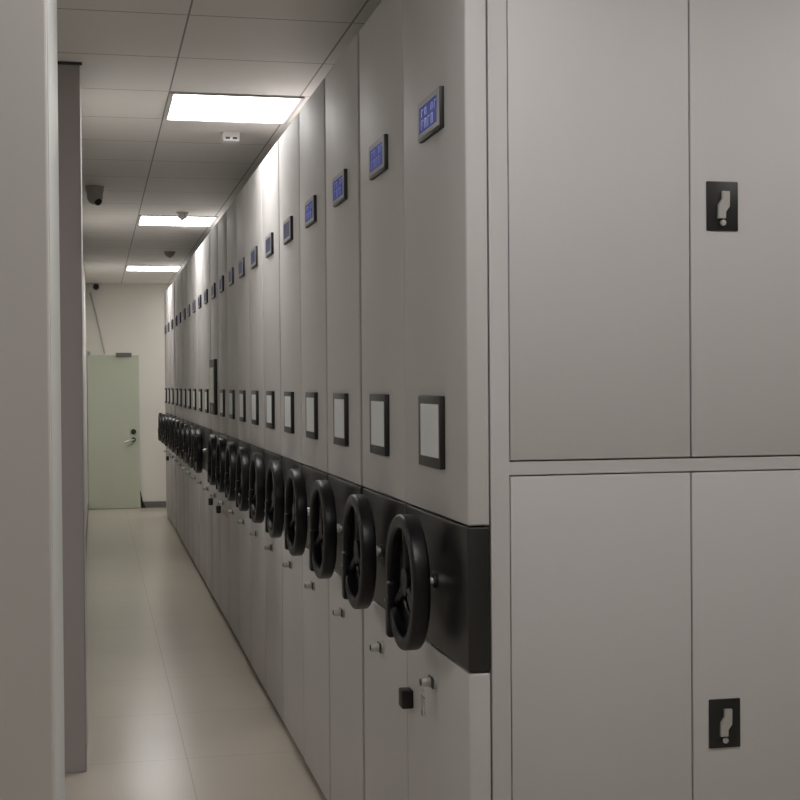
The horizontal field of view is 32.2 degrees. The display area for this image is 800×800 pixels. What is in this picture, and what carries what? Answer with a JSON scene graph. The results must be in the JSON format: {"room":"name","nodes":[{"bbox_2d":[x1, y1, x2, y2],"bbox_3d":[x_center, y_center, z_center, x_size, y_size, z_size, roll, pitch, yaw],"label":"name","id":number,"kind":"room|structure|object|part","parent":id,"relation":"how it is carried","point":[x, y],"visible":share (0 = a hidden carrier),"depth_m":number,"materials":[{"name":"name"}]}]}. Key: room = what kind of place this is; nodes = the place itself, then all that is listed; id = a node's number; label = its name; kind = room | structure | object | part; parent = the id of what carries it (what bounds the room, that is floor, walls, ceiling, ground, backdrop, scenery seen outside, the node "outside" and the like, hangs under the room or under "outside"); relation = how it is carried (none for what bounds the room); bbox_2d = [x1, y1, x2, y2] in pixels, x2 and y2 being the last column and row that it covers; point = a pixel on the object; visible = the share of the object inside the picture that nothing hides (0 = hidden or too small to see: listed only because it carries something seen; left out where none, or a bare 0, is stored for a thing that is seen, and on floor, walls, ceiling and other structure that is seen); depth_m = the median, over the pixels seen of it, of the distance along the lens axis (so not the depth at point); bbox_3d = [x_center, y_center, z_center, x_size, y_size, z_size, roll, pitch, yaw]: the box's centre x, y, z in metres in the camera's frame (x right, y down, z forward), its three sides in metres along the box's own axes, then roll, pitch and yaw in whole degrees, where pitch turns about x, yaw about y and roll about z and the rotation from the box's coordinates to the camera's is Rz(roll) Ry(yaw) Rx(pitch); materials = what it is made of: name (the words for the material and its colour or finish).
{"room":"archive storage room","nodes":[
{"label":"archive storage room","id":0,"kind":"room"},
{"bbox_2d":[0,0,54,799],"bbox_3d":[-1.366,0.109,2.332,1.530,2.798,0.620,-1,1,-12],"label":"wall","id":1,"kind":"structure","parent":0,"point":[26,590],"depth_m":2.18,"materials":[{"name":"grey paint"}]},
{"bbox_2d":[46,0,64,799],"bbox_3d":[-0.619,0.101,2.499,0.002,2.798,0.615,-1,1,-12],"label":"trim","id":2,"kind":"structure","parent":1,"relation":"attached to","point":[51,5],"depth_m":2.43,"materials":[{"name":"grey metal"}]},
{"bbox_2d":[58,65,85,772],"bbox_3d":[-1.646,0.073,5.629,0.700,2.796,0.500,-1,1,-12],"label":"wall pillar","id":3,"kind":"structure","parent":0,"point":[68,75],"depth_m":5.45,"materials":[{"name":"grey paint"}]},
{"bbox_2d":[58,61,81,64],"bbox_3d":[-1.599,-1.318,5.365,0.715,0.011,0.008,-1,1,-12],"label":"trim","id":4,"kind":"structure","parent":3,"relation":"attached to","point":[59,62],"depth_m":5.43,"materials":[{"name":"black metal"}]},
{"bbox_2d":[79,65,87,770],"bbox_3d":[-1.304,0.070,5.707,0.002,2.796,0.495,-1,1,-12],"label":"trim","id":5,"kind":"structure","parent":3,"relation":"attached to","point":[79,65],"depth_m":5.59,"materials":[{"name":"grey metal"}]},
{"bbox_2d":[83,261,87,532],"bbox_3d":[-4.156,0.026,11.209,3.092,2.798,11.478,-1,1,-12],"label":"wall","id":6,"kind":"structure","parent":0,"point":[84,282],"depth_m":14.86,"materials":[{"name":"white paint"}]},
{"bbox_2d":[86,506,88,544],"bbox_3d":[-2.630,1.372,11.548,0.008,0.075,11.458,-1,1,-12],"label":"baseboard","id":7,"kind":"structure","parent":6,"relation":"attached to","point":[88,506],"depth_m":14.96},
{"bbox_2d":[86,283,170,508],"bbox_3d":[-2.319,-0.062,17.539,9.400,2.798,0.100,-1,1,-12],"label":"wall","id":8,"kind":"structure","parent":0,"point":[131,319],"depth_m":17.29,"materials":[{"name":"white paint"}]},
{"bbox_2d":[93,284,98,289],"bbox_3d":[-3.756,-1.399,17.110,0.084,0.084,0.095,-1,1,-12],"label":"security camera","id":9,"kind":"object","parent":8,"relation":"attached to","point":[95,286],"visible":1,"depth_m":17.07,"materials":[{"name":"black plastic"}]},
{"bbox_2d":[89,293,105,353],"bbox_3d":[-3.745,-0.951,17.142,0.191,0.760,0.025,-1,1,-9],"label":"cable conduit","id":10,"kind":"object","parent":8,"relation":"attached to","point":[89,293],"visible":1,"depth_m":17.14,"materials":[{"name":"grey metal"}]},
{"bbox_2d":[87,351,139,508],"bbox_3d":[-3.546,0.370,17.158,0.630,1.950,0.127,-1,1,-12],"label":"door","id":11,"kind":"structure","parent":8,"relation":"in","point":[112,380],"depth_m":17.18,"materials":[{"name":"green paint"}]},
{"bbox_2d":[143,501,165,507],"bbox_3d":[-0.507,1.282,17.892,5.535,0.075,0.015,-1,1,-12],"label":"baseboard","id":12,"kind":"structure","parent":8,"relation":"attached to","point":[154,504],"depth_m":17.32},
{"bbox_2d":[65,507,325,799],"bbox_3d":[0.030,1.494,6.922,9.400,0.100,21.878,-1,1,-12],"label":"floor","id":13,"kind":"structure","parent":0,"point":[177,709],"depth_m":6.89,"materials":[{"name":"beige tile"}]},
{"bbox_2d":[140,491,145,507],"bbox_3d":[-3.209,1.242,17.287,0.068,0.210,0.024,-1,1,-12],"label":"wedge","id":14,"kind":"object","parent":13,"relation":"on","point":[142,503],"visible":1,"depth_m":17.27,"materials":[{"name":"black plastic"}]},
{"bbox_2d":[158,291,168,515],"bbox_3d":[-0.948,0.040,16.322,3.760,2.603,0.608,-1,1,-12],"label":"shelving unit","id":15,"kind":"object","parent":13,"relation":"on","point":[165,293],"visible":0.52,"depth_m":15.87,"materials":[{"name":"grey metal"}]},
{"bbox_3d":[-2.667,-0.549,15.938,0.050,1.392,0.608,-1,1,-12],"label":"panel","id":16,"kind":"part","parent":15,"relation":"part of","materials":[{"name":"grey metal"}]},
{"bbox_3d":[-2.656,0.898,15.955,0.050,0.850,0.608,-1,1,-12],"label":"panel","id":17,"kind":"part","parent":15,"relation":"part of","materials":[{"name":"grey metal"}]},
{"bbox_2d":[160,286,172,522],"bbox_3d":[-0.805,0.046,15.671,3.760,2.603,0.608,-1,1,-12],"label":"shelving unit","id":18,"kind":"object","parent":13,"relation":"on","point":[168,458],"visible":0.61,"depth_m":15.20,"materials":[{"name":"grey metal"}]},
{"bbox_3d":[-2.524,-0.542,15.287,0.050,1.392,0.608,-1,1,-12],"label":"panel","id":19,"kind":"part","parent":18,"relation":"part of","materials":[{"name":"grey metal"}]},
{"bbox_3d":[-2.513,0.904,15.304,0.050,0.850,0.608,-1,1,-12],"label":"panel","id":20,"kind":"part","parent":18,"relation":"part of","materials":[{"name":"grey metal"}]},
{"bbox_2d":[163,281,176,529],"bbox_3d":[-0.647,0.053,14.951,3.760,2.603,0.608,-1,1,-12],"label":"shelving unit","id":21,"kind":"object","parent":13,"relation":"on","point":[173,377],"visible":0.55,"depth_m":14.46,"materials":[{"name":"grey metal"}]},
{"bbox_3d":[-2.365,-0.535,14.568,0.050,1.392,0.608,-1,1,-12],"label":"panel","id":22,"kind":"part","parent":21,"relation":"part of","materials":[{"name":"grey metal"}]},
{"bbox_3d":[-2.355,0.912,14.585,0.050,0.850,0.608,-1,1,-12],"label":"panel","id":23,"kind":"part","parent":21,"relation":"part of","materials":[{"name":"grey metal"}]},
{"bbox_2d":[167,276,180,537],"bbox_3d":[-0.484,0.061,14.213,3.760,2.603,0.608,-1,1,-12],"label":"shelving unit","id":24,"kind":"object","parent":13,"relation":"on","point":[177,460],"visible":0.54,"depth_m":13.79,"materials":[{"name":"grey metal"}]},
{"bbox_3d":[-2.203,-0.528,13.829,0.050,1.392,0.608,-1,1,-12],"label":"panel","id":25,"kind":"part","parent":24,"relation":"part of","materials":[{"name":"grey metal"}]},
{"bbox_3d":[-2.192,0.919,13.846,0.050,0.850,0.608,-1,1,-12],"label":"panel","id":26,"kind":"part","parent":24,"relation":"part of","materials":[{"name":"grey metal"}]},
{"bbox_2d":[170,270,184,544],"bbox_3d":[-0.344,0.067,13.561,3.760,2.603,0.608,-1,1,-12],"label":"shelving unit","id":27,"kind":"object","parent":13,"relation":"on","point":[180,288],"visible":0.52,"depth_m":13.11,"materials":[{"name":"grey metal"}]},
{"bbox_3d":[-2.062,-0.521,13.177,0.050,1.392,0.608,-1,1,-12],"label":"panel","id":28,"kind":"part","parent":27,"relation":"part of","materials":[{"name":"grey metal"}]},
{"bbox_3d":[-2.051,0.926,13.194,0.050,0.850,0.608,-1,1,-12],"label":"panel","id":29,"kind":"part","parent":27,"relation":"part of","materials":[{"name":"grey metal"}]},
{"bbox_2d":[174,263,188,551],"bbox_3d":[-0.199,0.074,12.900,3.760,2.603,0.608,-1,1,-12],"label":"shelving unit","id":30,"kind":"object","parent":13,"relation":"on","point":[185,468],"visible":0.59,"depth_m":12.46,"materials":[{"name":"grey metal"}]},
{"bbox_3d":[-1.917,-0.515,12.517,0.050,1.392,0.608,-1,1,-12],"label":"panel","id":31,"kind":"part","parent":30,"relation":"part of","materials":[{"name":"grey metal"}]},
{"bbox_3d":[-1.907,0.932,12.533,0.050,0.850,0.608,-1,1,-12],"label":"panel","id":32,"kind":"part","parent":30,"relation":"part of","materials":[{"name":"grey metal"}]},
{"bbox_2d":[178,257,193,560],"bbox_3d":[-0.064,0.080,12.289,3.760,2.603,0.608,-1,1,-12],"label":"shelving unit","id":33,"kind":"object","parent":13,"relation":"on","point":[189,263],"visible":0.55,"depth_m":11.85,"materials":[{"name":"grey metal"}]},
{"bbox_3d":[-1.783,-0.508,11.905,0.050,1.392,0.608,-1,1,-12],"label":"panel","id":34,"kind":"part","parent":33,"relation":"part of","materials":[{"name":"grey metal"}]},
{"bbox_3d":[-1.772,0.939,11.922,0.050,0.850,0.608,-1,1,-12],"label":"panel","id":35,"kind":"part","parent":33,"relation":"part of","materials":[{"name":"grey metal"}]},
{"bbox_2d":[183,250,201,575],"bbox_3d":[0.071,0.086,11.677,3.760,2.603,0.608,-1,1,-12],"label":"shelving unit","id":36,"kind":"object","parent":13,"relation":"on","point":[195,477],"visible":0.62,"depth_m":11.23,"materials":[{"name":"grey metal"}]},
{"bbox_3d":[-1.648,-0.502,11.293,0.050,1.392,0.608,-1,1,-12],"label":"panel","id":37,"kind":"part","parent":36,"relation":"part of","materials":[{"name":"grey metal"}]},
{"bbox_3d":[-1.637,0.945,11.310,0.050,0.850,0.608,-1,1,-12],"label":"panel","id":38,"kind":"part","parent":36,"relation":"part of","materials":[{"name":"grey metal"}]},
{"bbox_2d":[188,242,205,582],"bbox_3d":[0.206,0.092,11.065,3.760,2.603,0.608,-1,1,-12],"label":"shelving unit","id":39,"kind":"object","parent":13,"relation":"on","point":[201,482],"visible":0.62,"depth_m":10.62,"materials":[{"name":"grey metal"}]},
{"bbox_3d":[-1.512,-0.496,10.681,0.050,1.392,0.608,-1,1,-12],"label":"panel","id":40,"kind":"part","parent":39,"relation":"part of","materials":[{"name":"grey metal"}]},
{"bbox_3d":[-1.502,0.951,10.698,0.050,0.850,0.608,-1,1,-12],"label":"panel","id":41,"kind":"part","parent":39,"relation":"part of","materials":[{"name":"grey metal"}]},
{"bbox_2d":[193,233,215,600],"bbox_3d":[0.340,0.099,10.453,3.760,2.603,0.608,-1,1,-12],"label":"shelving unit","id":42,"kind":"object","parent":13,"relation":"on","point":[198,442],"visible":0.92,"depth_m":10.02,"materials":[{"name":"grey metal"}]},
{"bbox_3d":[-1.379,-0.490,10.069,0.050,1.392,0.608,-1,1,-12],"label":"panel","id":43,"kind":"part","parent":42,"relation":"part of","materials":[{"name":"grey metal"}]},
{"bbox_3d":[-1.368,0.957,10.086,0.050,0.850,0.608,-1,1,-12],"label":"panel","id":44,"kind":"part","parent":42,"relation":"part of","materials":[{"name":"grey metal"}]},
{"bbox_2d":[208,222,222,612],"bbox_3d":[0.507,0.104,9.848,3.697,2.603,0.608,-1,1,-12],"label":"shelving unit","id":45,"kind":"object","parent":13,"relation":"on","point":[214,362],"visible":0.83,"depth_m":9.39,"materials":[{"name":"grey metal"}]},
{"bbox_3d":[-1.242,-0.484,9.458,0.050,1.392,0.608,-1,1,-12],"label":"panel","id":46,"kind":"part","parent":45,"relation":"part of","materials":[{"name":"grey metal"}]},
{"bbox_3d":[-1.232,0.963,9.475,0.050,0.850,0.608,-1,1,-12],"label":"panel","id":47,"kind":"part","parent":45,"relation":"part of","materials":[{"name":"grey metal"}]},
{"bbox_2d":[207,210,231,628],"bbox_3d":[0.611,0.111,9.230,3.760,2.603,0.608,-1,1,-12],"label":"shelving unit","id":48,"kind":"object","parent":13,"relation":"on","point":[223,506],"visible":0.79,"depth_m":8.79,"materials":[{"name":"grey metal"}]},
{"bbox_3d":[-1.108,-0.478,8.846,0.050,1.392,0.608,-1,1,-12],"label":"panel","id":49,"kind":"part","parent":48,"relation":"part of","materials":[{"name":"grey metal"}]},
{"bbox_3d":[-1.097,0.969,8.863,0.050,0.850,0.608,-1,1,-12],"label":"panel","id":50,"kind":"part","parent":48,"relation":"part of","materials":[{"name":"grey metal"}]},
{"bbox_2d":[215,198,239,642],"bbox_3d":[0.746,0.117,8.618,3.760,2.603,0.608,-1,1,-12],"label":"shelving unit","id":51,"kind":"object","parent":13,"relation":"on","point":[233,511],"visible":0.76,"depth_m":8.19,"materials":[{"name":"grey metal"}]},
{"bbox_3d":[-0.973,-0.471,8.234,0.050,1.392,0.608,-1,1,-12],"label":"panel","id":52,"kind":"part","parent":51,"relation":"part of","materials":[{"name":"grey metal"}]},
{"bbox_3d":[-0.962,0.975,8.251,0.050,0.850,0.608,-1,1,-12],"label":"panel","id":53,"kind":"part","parent":51,"relation":"part of","materials":[{"name":"grey metal"}]},
{"bbox_2d":[224,182,251,664],"bbox_3d":[0.878,0.123,8.006,3.760,2.603,0.608,-1,1,-12],"label":"shelving unit","id":54,"kind":"object","parent":13,"relation":"on","point":[244,522],"visible":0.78,"depth_m":7.57,"materials":[{"name":"grey metal"}]},
{"bbox_3d":[-0.840,-0.465,7.622,0.050,1.392,0.608,-1,1,-12],"label":"panel","id":55,"kind":"part","parent":54,"relation":"part of","materials":[{"name":"grey metal"}]},
{"bbox_3d":[-0.830,0.982,7.639,0.050,0.850,0.608,-1,1,-12],"label":"panel","id":56,"kind":"part","parent":54,"relation":"part of","materials":[{"name":"grey metal"}]},
{"bbox_2d":[235,162,269,697],"bbox_3d":[1.012,0.130,7.394,3.760,2.603,0.608,-1,1,-12],"label":"shelving unit","id":57,"kind":"object","parent":13,"relation":"on","point":[255,237],"visible":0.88,"depth_m":6.95,"materials":[{"name":"grey metal"}]},
{"bbox_3d":[-0.707,-0.459,7.010,0.050,1.392,0.608,-1,1,-12],"label":"panel","id":58,"kind":"part","parent":57,"relation":"part of","materials":[{"name":"grey metal"}]},
{"bbox_3d":[-0.696,0.988,7.027,0.050,0.850,0.608,-1,1,-12],"label":"panel","id":59,"kind":"part","parent":57,"relation":"part of","materials":[{"name":"grey metal"}]},
{"bbox_2d":[248,140,286,727],"bbox_3d":[1.147,0.136,6.782,3.760,2.603,0.608,-1,1,-12],"label":"shelving unit","id":60,"kind":"object","parent":13,"relation":"on","point":[270,214],"visible":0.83,"depth_m":6.34,"materials":[{"name":"grey metal"}]},
{"bbox_3d":[-0.572,-0.453,6.398,0.050,1.392,0.608,-1,1,-12],"label":"panel","id":61,"kind":"part","parent":60,"relation":"part of","materials":[{"name":"grey metal"}]},
{"bbox_3d":[-0.561,0.994,6.415,0.050,0.850,0.608,-1,1,-12],"label":"panel","id":62,"kind":"part","parent":60,"relation":"part of","materials":[{"name":"grey metal"}]},
{"bbox_2d":[264,113,304,759],"bbox_3d":[1.282,0.142,6.170,3.760,2.603,0.608,-1,1,-12],"label":"shelving unit","id":63,"kind":"object","parent":13,"relation":"on","point":[289,152],"visible":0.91,"depth_m":5.74,"materials":[{"name":"grey metal"}]},
{"bbox_3d":[-0.437,-0.447,5.786,0.050,1.392,0.608,-1,1,-12],"label":"panel","id":64,"kind":"part","parent":63,"relation":"part of","materials":[{"name":"grey metal"}]},
{"bbox_3d":[-0.426,1.000,5.803,0.050,0.850,0.608,-1,1,-12],"label":"panel","id":65,"kind":"part","parent":63,"relation":"part of","materials":[{"name":"grey metal"}]},
{"bbox_2d":[284,78,331,799],"bbox_3d":[1.415,0.148,5.559,3.760,2.603,0.604,-1,1,-12],"label":"shelving unit","id":66,"kind":"object","parent":13,"relation":"on","point":[312,132],"visible":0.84,"depth_m":5.12,"materials":[{"name":"grey metal"}]},
{"bbox_3d":[-0.304,-0.441,5.175,0.050,1.392,0.604,-1,1,-12],"label":"panel","id":67,"kind":"part","parent":66,"relation":"part of","materials":[{"name":"grey metal"}]},
{"bbox_3d":[-0.293,1.006,5.192,0.050,0.850,0.604,-1,1,-12],"label":"panel","id":68,"kind":"part","parent":66,"relation":"part of","materials":[{"name":"grey metal"}]},
{"bbox_2d":[308,34,365,799],"bbox_3d":[1.550,0.154,4.947,3.760,2.603,0.604,-1,1,-12],"label":"shelving unit","id":69,"kind":"object","parent":13,"relation":"on","point":[329,497],"visible":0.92,"depth_m":4.51,"materials":[{"name":"grey metal"}]},
{"bbox_3d":[-0.242,0.424,4.546,0.014,0.286,0.286,-1,1,-12],"label":"wheel dish","id":70,"kind":"part","parent":69,"relation":"part of","materials":[{"name":"black plastic"}]},
{"bbox_3d":[-0.169,-0.434,4.563,0.050,1.392,0.604,-1,1,-12],"label":"panel","id":71,"kind":"part","parent":69,"relation":"part of","materials":[{"name":"grey metal"}]},
{"bbox_3d":[-0.158,1.012,4.580,0.050,0.850,0.604,-1,1,-12],"label":"panel","id":72,"kind":"part","parent":69,"relation":"part of","materials":[{"name":"grey metal"}]},
{"bbox_2d":[341,0,408,799],"bbox_3d":[1.688,0.160,4.326,3.760,2.603,0.604,-1,1,-12],"label":"shelving unit","id":73,"kind":"object","parent":13,"relation":"on","point":[368,516],"visible":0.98,"depth_m":3.91,"materials":[{"name":"grey metal"}]},
{"bbox_3d":[-0.107,0.430,3.935,0.014,0.286,0.286,-1,1,-12],"label":"wheel dish","id":74,"kind":"part","parent":73,"relation":"part of","materials":[{"name":"black plastic"}]},
{"bbox_3d":[-0.031,-0.428,3.942,0.050,1.392,0.604,-1,1,-12],"label":"panel","id":75,"kind":"part","parent":73,"relation":"part of","materials":[{"name":"grey metal"}]},
{"bbox_3d":[-0.020,1.019,3.959,0.050,0.850,0.604,-1,1,-12],"label":"panel","id":76,"kind":"part","parent":73,"relation":"part of","materials":[{"name":"grey metal"}]},
{"bbox_2d":[385,0,799,799],"bbox_3d":[1.827,0.167,3.719,3.770,2.603,0.632,-1,1,-12],"label":"shelving unit","id":77,"kind":"object","parent":13,"relation":"on","point":[592,566],"visible":1,"depth_m":3.13,"materials":[{"name":"grey metal"}]},
{"bbox_3d":[0.028,0.436,3.323,0.014,0.286,0.286,-1,1,-12],"label":"wheel dish","id":78,"kind":"part","parent":77,"relation":"part of","materials":[{"name":"black plastic"}]},
{"bbox_3d":[0.102,-0.422,3.339,0.050,1.392,0.620,-1,1,-12],"label":"panel","id":79,"kind":"part","parent":77,"relation":"part of","materials":[{"name":"grey metal"}]},
{"bbox_3d":[0.112,1.025,3.356,0.050,0.850,0.620,-1,1,-12],"label":"panel","id":80,"kind":"part","parent":77,"relation":"part of","materials":[{"name":"grey metal"}]},
{"bbox_3d":[0.446,-0.458,3.109,0.426,1.178,0.022,-1,1,-12],"label":"cabinet door","id":81,"kind":"part","parent":77,"relation":"part of","materials":[{"name":"grey metal"}]},
{"bbox_3d":[0.455,0.788,3.123,0.426,1.242,0.022,-1,1,-12],"label":"cabinet door","id":82,"kind":"part","parent":77,"relation":"part of","materials":[{"name":"grey metal"}]},
{"bbox_3d":[0.735,-0.442,3.160,0.077,0.113,0.005,-1,1,-12],"label":"lock plate","id":83,"kind":"part","parent":77,"relation":"part of","materials":[{"name":"black plastic"}]},
{"bbox_3d":[0.737,-0.445,3.154,0.028,0.062,0.008,-1,1,-12],"label":"lock lever","id":84,"kind":"part","parent":77,"relation":"part of","materials":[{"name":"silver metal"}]},
{"bbox_3d":[0.744,0.741,3.174,0.077,0.113,0.005,-1,1,-12],"label":"lock plate","id":85,"kind":"part","parent":77,"relation":"part of","materials":[{"name":"black plastic"}]},
{"bbox_3d":[0.746,0.738,3.167,0.028,0.062,0.008,-1,1,-12],"label":"lock lever","id":86,"kind":"part","parent":77,"relation":"part of","materials":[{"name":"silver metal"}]},
{"bbox_3d":[0.866,-0.462,3.201,0.426,1.178,0.022,-1,1,-12],"label":"cabinet door","id":87,"kind":"part","parent":77,"relation":"part of","materials":[{"name":"grey metal"}]},
{"bbox_3d":[0.875,0.784,3.216,0.426,1.242,0.022,-1,1,-12],"label":"cabinet door","id":88,"kind":"part","parent":77,"relation":"part of","materials":[{"name":"grey metal"}]},
{"bbox_2d":[57,0,381,283],"bbox_3d":[0.008,-1.404,6.888,9.400,0.100,21.878,-1,1,-12],"label":"ceiling","id":89,"kind":"structure","parent":0,"point":[132,54],"depth_m":5.94,"materials":[{"name":"tile"}]},
{"bbox_2d":[85,185,104,205],"bbox_3d":[-1.944,-1.299,8.826,0.120,0.125,0.120,-1,1,-12],"label":"security camera","id":90,"kind":"object","parent":89,"relation":"attached to","point":[94,192],"visible":1,"depth_m":8.78,"materials":[{"name":"black plastic"}]},
{"bbox_3d":[-1.944,-1.354,8.825,0.120,0.016,0.120,-1,1,-12],"label":"mount plate","id":91,"kind":"part","parent":90,"relation":"part of","materials":[{"name":"grey plastic"}]},
{"bbox_2d":[125,265,181,270],"bbox_3d":[-2.674,-1.425,15.004,0.590,0.008,0.622,-1,1,-12],"label":"recessed light","id":92,"kind":"object","parent":89,"relation":"in","point":[130,267],"visible":1,"depth_m":14.99,"materials":[{"name":"white plastic"}]},
{"bbox_2d":[164,251,174,257],"bbox_3d":[-2.192,-1.382,13.174,0.110,0.058,0.110,-1,1,-12],"label":"smoke detector","id":93,"kind":"object","parent":89,"relation":"attached to","point":[169,254],"visible":1,"depth_m":13.14,"materials":[{"name":"grey plastic"}]},
{"bbox_2d":[136,215,217,226],"bbox_3d":[-1.725,-1.381,10.685,0.590,0.008,0.622,-1,1,-12],"label":"recessed light","id":94,"kind":"object","parent":89,"relation":"in","point":[146,220],"visible":0.93,"depth_m":10.66,"materials":[{"name":"white plastic"}]},
{"bbox_2d":[176,211,187,219],"bbox_3d":[-1.600,-1.351,10.181,0.090,0.058,0.090,-1,1,-12],"label":"smoke detector","id":95,"kind":"object","parent":89,"relation":"attached to","point":[181,215],"visible":1,"depth_m":10.15,"materials":[{"name":"white plastic"}]},
{"bbox_2d":[220,131,240,143],"bbox_3d":[-0.856,-1.326,6.997,0.104,0.048,0.104,-1,1,-12],"label":"smoke detector","id":96,"kind":"object","parent":89,"relation":"attached to","point":[227,137],"visible":1,"depth_m":6.96,"materials":[{"name":"white plastic"}]},
{"bbox_2d":[163,92,304,123],"bbox_3d":[-0.775,-1.338,6.366,0.590,0.008,0.622,-1,1,-12],"label":"recessed light","id":97,"kind":"object","parent":89,"relation":"in","point":[186,106],"visible":1,"depth_m":6.33,"materials":[{"name":"white plastic"}]}
]}

